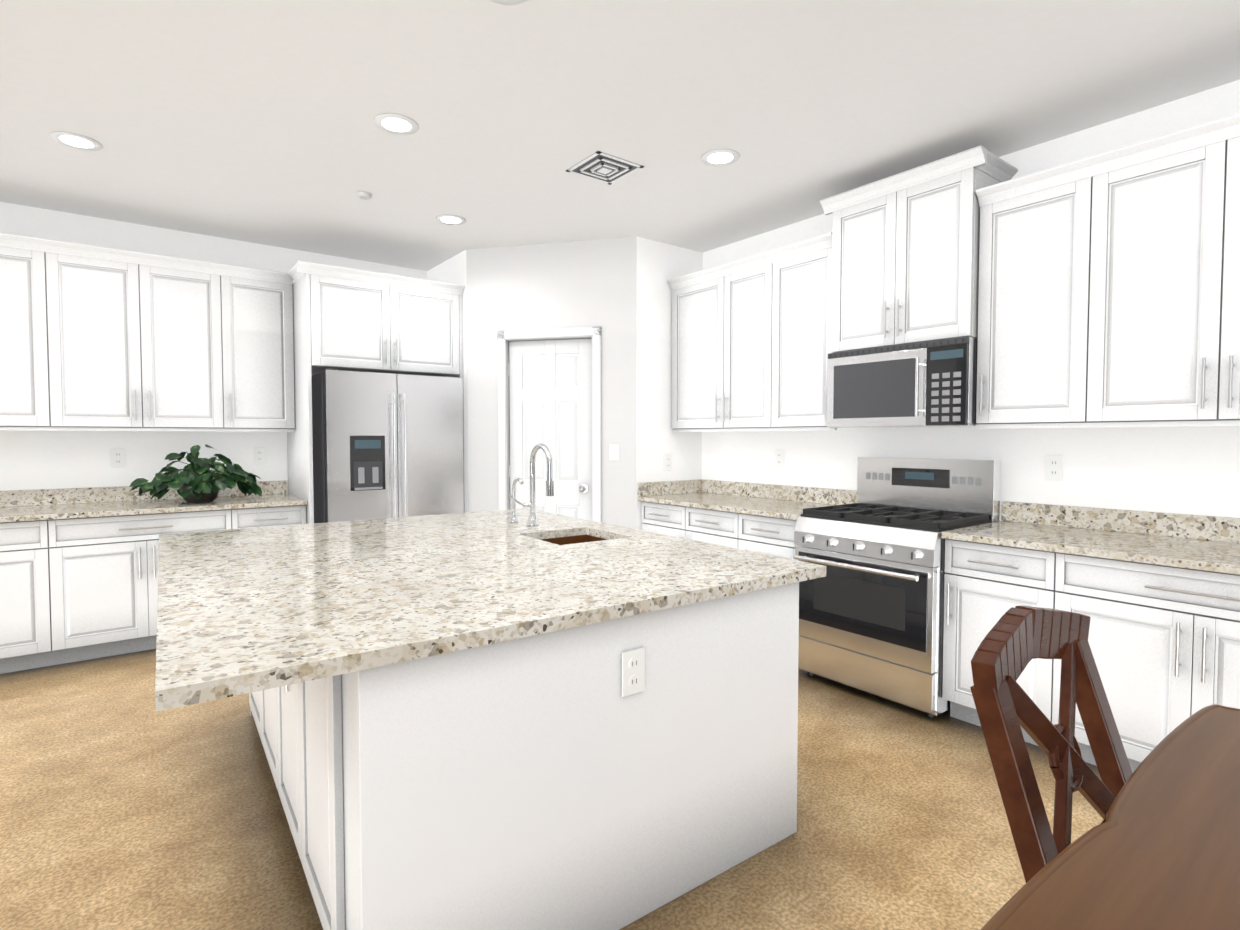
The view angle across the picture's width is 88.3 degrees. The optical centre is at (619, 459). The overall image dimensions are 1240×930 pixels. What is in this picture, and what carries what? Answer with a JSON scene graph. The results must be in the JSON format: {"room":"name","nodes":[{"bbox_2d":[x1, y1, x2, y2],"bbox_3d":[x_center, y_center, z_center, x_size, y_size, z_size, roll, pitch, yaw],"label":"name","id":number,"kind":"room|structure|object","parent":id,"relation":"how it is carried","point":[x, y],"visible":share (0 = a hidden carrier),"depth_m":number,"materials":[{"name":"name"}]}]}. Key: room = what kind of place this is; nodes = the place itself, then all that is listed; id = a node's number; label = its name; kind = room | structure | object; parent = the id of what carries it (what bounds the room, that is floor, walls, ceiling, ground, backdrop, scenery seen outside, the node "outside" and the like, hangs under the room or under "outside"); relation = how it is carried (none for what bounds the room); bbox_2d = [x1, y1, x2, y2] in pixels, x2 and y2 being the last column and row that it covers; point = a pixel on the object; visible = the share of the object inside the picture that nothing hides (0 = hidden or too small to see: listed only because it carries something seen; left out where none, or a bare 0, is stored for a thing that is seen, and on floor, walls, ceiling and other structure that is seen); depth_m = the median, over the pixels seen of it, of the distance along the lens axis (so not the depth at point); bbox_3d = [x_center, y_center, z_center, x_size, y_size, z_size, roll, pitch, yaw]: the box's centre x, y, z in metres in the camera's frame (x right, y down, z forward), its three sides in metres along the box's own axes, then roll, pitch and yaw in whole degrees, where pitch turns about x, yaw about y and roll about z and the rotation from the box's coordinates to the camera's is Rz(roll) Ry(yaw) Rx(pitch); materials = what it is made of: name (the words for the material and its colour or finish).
{"room":"kitchen","nodes":[
{"label":"kitchen","id":0,"kind":"room"},
{"bbox_2d":[0,202,426,493],"bbox_3d":[-4.037,-0.198,3.806,9.120,2.740,0.120,-2,3,-38],"label":"wall","id":1,"kind":"structure","parent":0,"point":[32,459],"depth_m":4.29,"materials":[{"name":"paint"}]},
{"bbox_2d":[0,232,71,430],"bbox_3d":[-3.841,-0.743,3.649,0.995,1.100,0.331,-2,3,-38],"label":"upper cabinet","id":2,"kind":"object","parent":1,"relation":"attached to","point":[31,290],"depth_m":3.74,"materials":[{"name":"white paint"}]},
{"bbox_2d":[111,449,124,466],"bbox_3d":[-3.347,-0.013,4.261,0.072,0.116,0.008,-2,3,-38],"label":"electrical outlet","id":3,"kind":"object","parent":1,"relation":"attached to","point":[117,457],"visible":1,"depth_m":4.26,"materials":[{"name":"plastic"}]},
{"bbox_2d":[60,241,235,431],"bbox_3d":[-3.143,-0.761,4.185,0.997,1.100,0.331,-2,3,-38],"label":"upper cabinet","id":4,"kind":"object","parent":1,"relation":"attached to","point":[96,338],"depth_m":4.07,"materials":[{"name":"white paint"}]},
{"bbox_2d":[254,448,264,463],"bbox_3d":[-2.688,-0.031,4.766,0.072,0.116,0.008,-2,3,-38],"label":"electrical outlet","id":5,"kind":"object","parent":1,"relation":"attached to","point":[259,455],"visible":1,"depth_m":4.76,"materials":[{"name":"plastic"}]},
{"bbox_2d":[232,265,294,431],"bbox_3d":[-2.640,-0.775,4.571,0.498,1.100,0.331,-2,3,-38],"label":"upper cabinet","id":6,"kind":"object","parent":1,"relation":"attached to","point":[262,299],"depth_m":4.48,"materials":[{"name":"white paint"}]},
{"bbox_2d":[427,250,467,512],"bbox_3d":[-1.378,-0.248,5.269,0.100,2.740,0.800,-2,3,-38],"label":"wall","id":7,"kind":"structure","parent":0,"point":[452,270],"depth_m":4.96,"materials":[{"name":"paint"}]},
{"bbox_2d":[466,236,636,528],"bbox_3d":[-0.516,-0.233,4.810,1.331,2.740,0.100,0,2,14],"label":"wall","id":8,"kind":"structure","parent":0,"point":[584,283],"depth_m":4.70,"materials":[{"name":"paint"}]},
{"bbox_2d":[497,326,601,522],"bbox_3d":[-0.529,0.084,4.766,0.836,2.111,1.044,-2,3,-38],"label":"door frame","id":9,"kind":"structure","parent":8,"relation":"attached to","point":[505,338],"depth_m":4.73,"materials":[{"name":"white wood"}]},
{"bbox_2d":[508,338,591,520],"bbox_3d":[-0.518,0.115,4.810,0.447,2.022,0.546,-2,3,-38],"label":"pantry door","id":10,"kind":"structure","parent":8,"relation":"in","point":[550,386],"depth_m":4.78,"materials":[{"name":"white wood"}]},
{"bbox_2d":[609,444,618,459],"bbox_3d":[-0.044,-0.057,4.642,0.072,0.116,0.011,0,2,14],"label":"light switch","id":11,"kind":"object","parent":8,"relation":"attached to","point":[613,451],"visible":1,"depth_m":4.64,"materials":[{"name":"plastic"}]},
{"bbox_2d":[0,649,1103,929],"bbox_3d":[-0.990,1.359,-0.107,9.120,0.100,10.120,-2,3,-38],"label":"floor","id":12,"kind":"structure","parent":0,"point":[124,805],"depth_m":2.17,"materials":[{"name":"beige carpet"}]},
{"bbox_2d":[0,519,67,673],"bbox_3d":[-3.745,0.756,3.572,0.997,0.848,0.650,-2,3,-38],"label":"base cabinet","id":13,"kind":"object","parent":12,"relation":"on","point":[33,575],"depth_m":3.55,"materials":[{"name":"white paint"}]},
{"bbox_2d":[0,480,306,522],"bbox_3d":[-3.915,0.271,3.403,3.982,0.130,0.684,-2,3,-38],"label":"countertop","id":14,"kind":"structure","parent":13,"relation":"on","point":[37,504],"depth_m":4.07,"materials":[{"name":"white stone"}]},
{"bbox_2d":[129,444,261,501],"bbox_3d":[-2.819,0.086,4.272,0.742,0.379,0.544,-2,3,-38],"label":"potted plant","id":15,"kind":"object","parent":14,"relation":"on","point":[193,481],"visible":1,"depth_m":4.20,"materials":[{"name":"green plant"}]},
{"bbox_2d":[64,508,243,662],"bbox_3d":[-3.045,0.738,4.109,0.998,0.848,0.650,-2,3,-38],"label":"base cabinet","id":16,"kind":"object","parent":12,"relation":"on","point":[75,589],"depth_m":3.77,"materials":[{"name":"white paint"}]},
{"bbox_2d":[244,505,305,527],"bbox_3d":[-2.543,0.724,4.495,0.499,0.848,0.650,-2,3,-38],"label":"base cabinet","id":17,"kind":"object","parent":12,"relation":"on","point":[295,514],"depth_m":4.26,"materials":[{"name":"white paint"}]},
{"bbox_2d":[287,260,464,523],"bbox_3d":[-1.883,-0.100,4.892,1.160,2.470,0.781,-2,3,-38],"label":"tall cabinet","id":18,"kind":"object","parent":12,"relation":"on","point":[350,319],"visible":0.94,"depth_m":4.53,"materials":[{"name":"white paint"}]},
{"bbox_2d":[312,368,463,522],"bbox_3d":[-1.797,0.250,4.871,0.975,1.772,0.847,-2,3,-38],"label":"refrigerator","id":19,"kind":"object","parent":12,"relation":"on","point":[387,445],"visible":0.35,"depth_m":4.52,"materials":[{"name":"silver metal"}]},
{"bbox_2d":[249,535,798,929],"bbox_3d":[-0.578,0.794,2.546,1.487,0.844,2.080,-1,2,-36],"label":"base cabinet","id":20,"kind":"object","parent":12,"relation":"on","point":[554,780],"visible":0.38,"depth_m":1.60,"materials":[{"name":"white paint"}]},
{"bbox_2d":[155,508,825,711],"bbox_3d":[-0.670,0.356,2.464,1.800,0.035,2.140,-1,2,-36],"label":"countertop","id":21,"kind":"structure","parent":20,"relation":"on","point":[244,611],"depth_m":1.82,"materials":[{"name":"white stone"}]},
{"bbox_2d":[509,443,553,525],"bbox_3d":[-0.459,0.118,3.059,0.154,0.398,0.369,-1,2,-36],"label":"faucet","id":22,"kind":"object","parent":21,"relation":"on","point":[532,520],"visible":1,"depth_m":3.07,"materials":[{"name":"silver metal"}]},
{"bbox_2d":[539,535,607,544],"bbox_3d":[-0.199,0.519,2.790,0.376,0.308,0.386,-1,2,-36],"label":"island sink","id":23,"kind":"object","parent":21,"relation":"in","point":[573,539],"visible":0.04,"depth_m":2.98,"materials":[{"name":"brown metal"}]},
{"bbox_2d":[622,647,644,696],"bbox_3d":[0.036,0.561,1.691,0.072,0.116,0.010,-2,3,-38],"label":"outlet","id":24,"kind":"object","parent":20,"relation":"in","point":[633,671],"visible":1,"depth_m":1.69,"materials":[{"name":"plastic"}]},
{"bbox_2d":[641,501,728,546],"bbox_3d":[0.699,0.726,4.451,0.620,0.848,0.994,-2,3,-38],"label":"base cabinet","id":25,"kind":"object","parent":12,"relation":"on","point":[697,524],"depth_m":4.26,"materials":[{"name":"white paint"}]},
{"bbox_2d":[729,512,797,559],"bbox_3d":[1.092,0.744,3.941,0.620,0.848,0.526,-2,3,-38],"label":"base cabinet","id":26,"kind":"object","parent":12,"relation":"on","point":[772,536],"depth_m":3.75,"materials":[{"name":"white paint"}]},
{"bbox_2d":[638,479,856,519],"bbox_3d":[0.811,0.242,4.262,0.648,0.130,1.403,-2,3,-38],"label":"countertop","id":27,"kind":"structure","parent":26,"relation":"on","point":[780,501],"depth_m":4.33,"materials":[{"name":"white stone"}]},
{"bbox_2d":[794,457,1000,717],"bbox_3d":[1.424,0.593,3.369,0.738,1.190,0.764,-2,3,-38],"label":"gas range","id":28,"kind":"object","parent":12,"relation":"on","point":[871,612],"visible":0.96,"depth_m":3.21,"materials":[{"name":"silver metal"}]},
{"bbox_2d":[942,539,1033,742],"bbox_3d":[1.876,0.779,2.920,0.620,0.848,0.497,-2,3,-38],"label":"base cabinet","id":29,"kind":"object","parent":12,"relation":"on","point":[982,581],"depth_m":2.83,"materials":[{"name":"white paint"}]},
{"bbox_2d":[970,605,1132,882],"bbox_3d":[0.942,0.781,1.020,0.474,0.981,0.593,-2,3,-38],"label":"dining chair","id":30,"kind":"object","parent":12,"relation":"on","point":[1016,640],"visible":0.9,"depth_m":1.14,"materials":[{"name":"brown wood"}]},
{"bbox_2d":[981,704,1239,929],"bbox_3d":[0.774,0.914,0.282,2.159,0.762,1.159,-2,3,-38],"label":"dining table","id":31,"kind":"object","parent":12,"relation":"on","point":[1159,849],"visible":1,"depth_m":0.83,"materials":[{"name":"brown wood"}]},
{"bbox_2d":[1030,550,1239,772],"bbox_3d":[2.252,0.796,2.431,0.620,0.848,0.966,-2,3,-38],"label":"base cabinet","id":32,"kind":"object","parent":12,"relation":"on","point":[1164,642],"depth_m":2.35,"materials":[{"name":"white paint"}]},
{"bbox_2d":[941,501,1239,574],"bbox_3d":[2.637,0.324,1.887,0.648,0.130,3.036,-2,3,-38],"label":"countertop","id":33,"kind":"structure","parent":32,"relation":"on","point":[1204,543],"depth_m":2.70,"materials":[{"name":"white stone"}]},
{"bbox_2d":[0,0,1239,270],"bbox_3d":[-0.990,-1.480,-0.205,9.120,0.100,10.120,-2,3,-38],"label":"ceiling","id":34,"kind":"structure","parent":0,"point":[246,120],"depth_m":2.74,"materials":[{"name":"paint"}]},
{"bbox_2d":[50,131,102,150],"bbox_3d":[-2.627,-1.540,3.090,0.196,0.006,0.196,-2,3,-38],"label":"recessed light","id":35,"kind":"object","parent":34,"relation":"in","point":[77,141],"visible":1,"depth_m":3.08,"materials":[{"name":"white plastic"}]},
{"bbox_2d":[357,191,371,199],"bbox_3d":[-1.504,-1.555,3.763,0.086,0.022,0.086,-2,3,-38],"label":"smoke detector","id":36,"kind":"object","parent":34,"relation":"attached to","point":[364,195],"visible":1,"depth_m":3.74,"materials":[{"name":"plastic"}]},
{"bbox_2d":[374,113,418,134],"bbox_3d":[-1.023,-1.534,2.923,0.196,0.006,0.196,-2,3,-38],"label":"recessed light","id":37,"kind":"object","parent":34,"relation":"in","point":[396,124],"visible":1,"depth_m":2.92,"materials":[{"name":"white plastic"}]},
{"bbox_2d":[436,214,465,224],"bbox_3d":[-1.112,-1.578,4.203,0.196,0.006,0.196,-2,3,-38],"label":"recessed light","id":38,"kind":"object","parent":34,"relation":"in","point":[447,219],"visible":0.98,"depth_m":4.19,"materials":[{"name":"white plastic"}]},
{"bbox_2d":[490,0,526,4],"bbox_3d":[-0.364,-1.503,2.017,0.196,0.006,0.196,-2,3,-38],"label":"recessed light","id":39,"kind":"object","parent":34,"relation":"in","point":[509,2],"visible":1,"depth_m":2.10,"materials":[{"name":"white plastic"}]},
{"bbox_2d":[566,151,643,184],"bbox_3d":[-0.082,-1.547,3.405,0.300,0.014,0.300,-2,3,-38],"label":"ceiling vent","id":40,"kind":"object","parent":34,"relation":"in","point":[599,166],"visible":1,"depth_m":3.39,"materials":[{"name":"white metal"}]},
{"bbox_2d":[701,149,739,165],"bbox_3d":[0.513,-1.546,3.270,0.196,0.006,0.196,-2,3,-38],"label":"recessed light","id":41,"kind":"object","parent":34,"relation":"in","point":[720,157],"visible":1,"depth_m":3.26,"materials":[{"name":"white plastic"}]},
{"bbox_2d":[636,237,702,529],"bbox_3d":[0.349,-0.234,4.843,0.660,2.740,0.100,-2,3,-38],"label":"wall","id":42,"kind":"structure","parent":0,"point":[659,264],"depth_m":4.71,"materials":[{"name":"paint"}]},
{"bbox_2d":[664,455,671,469],"bbox_3d":[0.359,0.018,4.790,0.072,0.116,0.008,-2,3,-38],"label":"electrical outlet","id":43,"kind":"object","parent":42,"relation":"attached to","point":[667,462],"visible":1,"depth_m":4.79,"materials":[{"name":"plastic"}]},
{"bbox_2d":[702,80,1239,520],"bbox_3d":[2.615,-0.154,2.537,0.120,2.740,10.000,-2,3,-38],"label":"wall","id":44,"kind":"structure","parent":0,"point":[1194,470],"depth_m":3.07,"materials":[{"name":"paint"}]},
{"bbox_2d":[667,268,714,431],"bbox_3d":[0.694,-0.777,4.640,0.331,1.100,0.585,-2,3,-38],"label":"upper cabinet","id":45,"kind":"object","parent":44,"relation":"attached to","point":[693,294],"depth_m":4.59,"materials":[{"name":"white paint"}]},
{"bbox_2d":[715,252,762,431],"bbox_3d":[0.962,-0.765,4.292,0.331,1.100,0.526,-2,3,-38],"label":"upper cabinet","id":46,"kind":"object","parent":44,"relation":"attached to","point":[751,343],"depth_m":4.25,"materials":[{"name":"white paint"}]},
{"bbox_2d":[775,450,783,466],"bbox_3d":[1.101,-0.008,4.406,0.008,0.116,0.072,-2,3,-38],"label":"electrical outlet","id":47,"kind":"object","parent":44,"relation":"attached to","point":[779,458],"visible":1,"depth_m":4.40,"materials":[{"name":"plastic"}]},
{"bbox_2d":[759,232,831,430],"bbox_3d":[1.208,-0.754,3.971,0.331,1.100,0.514,-2,3,-38],"label":"upper cabinet","id":48,"kind":"object","parent":44,"relation":"attached to","point":[795,342],"depth_m":3.88,"materials":[{"name":"white paint"}]},
{"bbox_2d":[820,145,1017,352],"bbox_3d":[1.563,-1.032,3.420,0.425,0.862,0.864,-2,3,-38],"label":"upper cabinet","id":49,"kind":"object","parent":44,"relation":"attached to","point":[905,257],"visible":0.94,"depth_m":3.25,"materials":[{"name":"white paint"}]},
{"bbox_2d":[827,337,977,427],"bbox_3d":[1.549,-0.387,3.432,0.459,0.420,0.764,-2,3,-38],"label":"microwave","id":50,"kind":"object","parent":49,"relation":"attached to","point":[931,384],"visible":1,"depth_m":3.26,"materials":[{"name":"silver metal"}]},
{"bbox_2d":[976,162,1091,428],"bbox_3d":[1.992,-0.719,2.952,0.331,1.100,0.504,-2,3,-38],"label":"upper cabinet","id":51,"kind":"object","parent":44,"relation":"attached to","point":[1022,345],"depth_m":2.89,"materials":[{"name":"white paint"}]},
{"bbox_2d":[1045,456,1062,479],"bbox_3d":[2.106,0.037,3.099,0.008,0.116,0.072,-2,3,-38],"label":"electrical outlet","id":52,"kind":"object","parent":44,"relation":"attached to","point":[1054,467],"visible":1,"depth_m":3.10,"materials":[{"name":"plastic"}]},
{"bbox_2d":[1064,113,1239,424],"bbox_3d":[2.363,-0.702,2.469,0.331,1.100,0.944,-2,3,-38],"label":"upper cabinet","id":53,"kind":"object","parent":44,"relation":"attached to","point":[1109,290],"depth_m":2.52,"materials":[{"name":"white paint"}]}
]}

